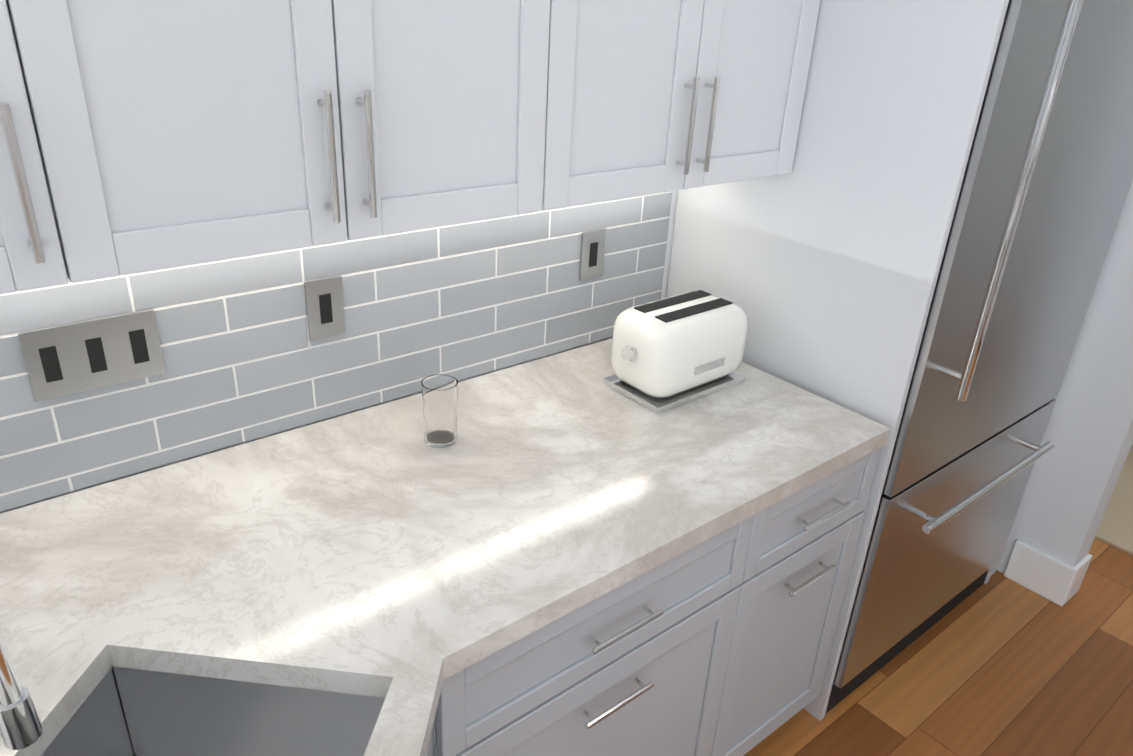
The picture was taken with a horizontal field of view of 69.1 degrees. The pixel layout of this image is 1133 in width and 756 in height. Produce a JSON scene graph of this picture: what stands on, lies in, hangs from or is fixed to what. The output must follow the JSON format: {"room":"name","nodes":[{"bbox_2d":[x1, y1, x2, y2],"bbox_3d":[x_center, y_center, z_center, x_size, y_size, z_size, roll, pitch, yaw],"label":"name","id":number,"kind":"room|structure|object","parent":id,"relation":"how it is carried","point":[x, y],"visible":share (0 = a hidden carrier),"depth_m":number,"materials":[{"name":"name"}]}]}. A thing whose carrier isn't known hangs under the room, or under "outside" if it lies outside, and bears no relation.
{"room":"kitchen","nodes":[
{"label":"kitchen","id":0,"kind":"room"},
{"bbox_2d":[0,642,159,755],"bbox_3d":[-0.498,0.334,1.248,2.636,0.040,0.817,-17,32,-36],"label":"countertop","id":1,"kind":"structure","parent":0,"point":[83,703],"depth_m":1.10,"materials":[{"name":"beige stone"}]},
{"bbox_2d":[0,630,41,750],"bbox_3d":[-0.663,0.286,0.799,0.211,0.417,0.259,-17,32,-36],"label":"faucet","id":2,"kind":"object","parent":1,"relation":"on","point":[20,726],"visible":1,"depth_m":0.77,"materials":[{"name":"silver metal"}]},
{"bbox_2d":[0,190,677,513],"bbox_3d":[-0.095,-0.484,1.934,3.000,2.720,0.170,-17,32,-36],"label":"wall","id":3,"kind":"structure","parent":0,"point":[669,242],"depth_m":2.00,"materials":[{"name":"paint"}]},
{"bbox_2d":[0,0,135,293],"bbox_3d":[-0.847,-0.669,0.754,0.516,1.200,0.347,-17,32,-36],"label":"upper cabinet","id":4,"kind":"object","parent":3,"relation":"attached to","point":[62,209],"depth_m":0.95,"materials":[{"name":"paint"}]},
{"bbox_2d":[0,191,671,511],"bbox_3d":[-0.468,-0.139,1.637,1.903,0.476,0.010,-17,32,-36],"label":"tile backsplash","id":5,"kind":"structure","parent":3,"relation":"attached to","point":[245,358],"depth_m":1.62,"materials":[{"name":"grey tile"}]},
{"bbox_2d":[18,310,164,401],"bbox_3d":[-0.788,-0.039,1.379,0.200,0.120,0.005,-17,32,-36],"label":"light switch panel","id":6,"kind":"object","parent":5,"relation":"attached to","point":[64,360],"depth_m":1.37,"materials":[{"name":"metal"}]},
{"bbox_2d":[304,276,345,340],"bbox_3d":[-0.474,-0.137,1.619,0.075,0.120,0.005,-17,32,-36],"label":"electrical outlet plate","id":7,"kind":"object","parent":5,"relation":"attached to","point":[324,297],"depth_m":1.62,"materials":[{"name":"metal"}]},
{"bbox_2d":[579,229,605,279],"bbox_3d":[0.065,-0.305,2.031,0.075,0.120,0.006,-17,32,-36],"label":"electrical outlet plate","id":8,"kind":"object","parent":5,"relation":"attached to","point":[593,242],"depth_m":2.03,"materials":[{"name":"metal"}]},
{"bbox_2d":[84,0,591,272],"bbox_3d":[-0.406,-0.806,1.091,0.853,1.200,0.347,-17,32,-36],"label":"upper cabinet","id":9,"kind":"object","parent":3,"relation":"attached to","point":[138,136],"depth_m":1.15,"materials":[{"name":"paint"}]},
{"bbox_2d":[580,0,819,204],"bbox_3d":[0.135,-0.975,1.505,0.777,1.200,0.347,-17,32,-36],"label":"upper cabinet","id":10,"kind":"object","parent":3,"relation":"attached to","point":[683,94],"depth_m":1.58,"materials":[{"name":"paint"}]},
{"bbox_2d":[228,654,535,755],"bbox_3d":[-0.202,0.546,0.843,0.466,0.040,0.491,-17,32,-36],"label":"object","id":11,"kind":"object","parent":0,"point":[433,710],"depth_m":1.16,"materials":[{"name":"white stone"}]},
{"bbox_2d":[743,538,1132,755],"bbox_3d":[-1.204,0.736,2.526,11.300,0.100,11.100,-17,32,-36],"label":"floor","id":12,"kind":"structure","parent":0,"point":[999,663],"depth_m":2.37,"materials":[{"name":"brown wood"}]},
{"bbox_2d":[0,442,487,755],"bbox_3d":[-0.576,0.738,1.465,0.517,0.879,0.696,-17,32,-36],"label":"countertop","id":13,"kind":"structure","parent":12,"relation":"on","point":[236,600],"depth_m":1.22,"materials":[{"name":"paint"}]},
{"bbox_2d":[460,654,587,755],"bbox_3d":[-0.221,0.945,1.076,0.527,0.879,0.480,-17,32,-36],"label":"base cabinet","id":14,"kind":"object","parent":12,"relation":"on","point":[521,712],"depth_m":1.31,"materials":[{"name":"paint"}]},
{"bbox_2d":[288,362,787,755],"bbox_3d":[-0.129,0.598,1.807,0.757,0.879,0.696,-17,32,-36],"label":"base cabinet","id":15,"kind":"object","parent":12,"relation":"on","point":[564,554],"depth_m":1.53,"materials":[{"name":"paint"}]},
{"bbox_2d":[421,374,457,447],"bbox_3d":[-0.251,0.067,1.635,0.072,0.130,0.072,-17,32,-36],"label":"glass tumbler","id":16,"kind":"object","parent":15,"relation":"on","point":[439,398],"visible":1,"depth_m":1.61,"materials":[{"name":"clear glass"}]},
{"bbox_2d":[556,346,888,755],"bbox_3d":[0.269,0.474,2.111,0.502,0.879,0.696,-17,32,-36],"label":"base cabinet","id":17,"kind":"object","parent":12,"relation":"on","point":[825,461],"depth_m":1.84,"materials":[{"name":"paint"}]},
{"bbox_2d":[603,290,747,413],"bbox_3d":[0.257,-0.076,1.913,0.330,0.197,0.192,-17,32,-36],"label":"toaster","id":18,"kind":"object","parent":17,"relation":"on","point":[668,353],"visible":1,"depth_m":1.84,"materials":[{"name":"white plastic"}]},
{"bbox_2d":[666,0,1132,720],"bbox_3d":[0.934,-0.529,2.147,1.138,2.720,0.810,-17,32,-36],"label":"fridge","id":19,"kind":"object","parent":12,"relation":"on","point":[912,248],"visible":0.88,"depth_m":1.86,"materials":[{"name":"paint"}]},
{"bbox_2d":[1095,444,1132,554],"bbox_3d":[2.463,0.089,4.166,2.300,0.011,2.650,-17,32,-36],"label":"area rug","id":20,"kind":"object","parent":12,"relation":"on","point":[1115,529],"depth_m":3.19,"materials":[{"name":"beige carpet"}]},
{"bbox_2d":[996,180,1132,572],"bbox_3d":[2.552,-0.032,1.303,0.120,2.720,4.620,-17,32,-36],"label":"wall","id":21,"kind":"structure","parent":0,"point":[1073,478],"depth_m":2.52,"materials":[{"name":"paint"}]},
{"bbox_2d":[1004,540,1091,605],"bbox_3d":[-1.756,0.825,1.987,9.770,0.150,9.200,-17,32,-36],"label":"baseboard","id":22,"kind":"structure","parent":21,"relation":"attached to","point":[1046,576],"depth_m":2.73,"materials":[{"name":"paint"}]}
]}

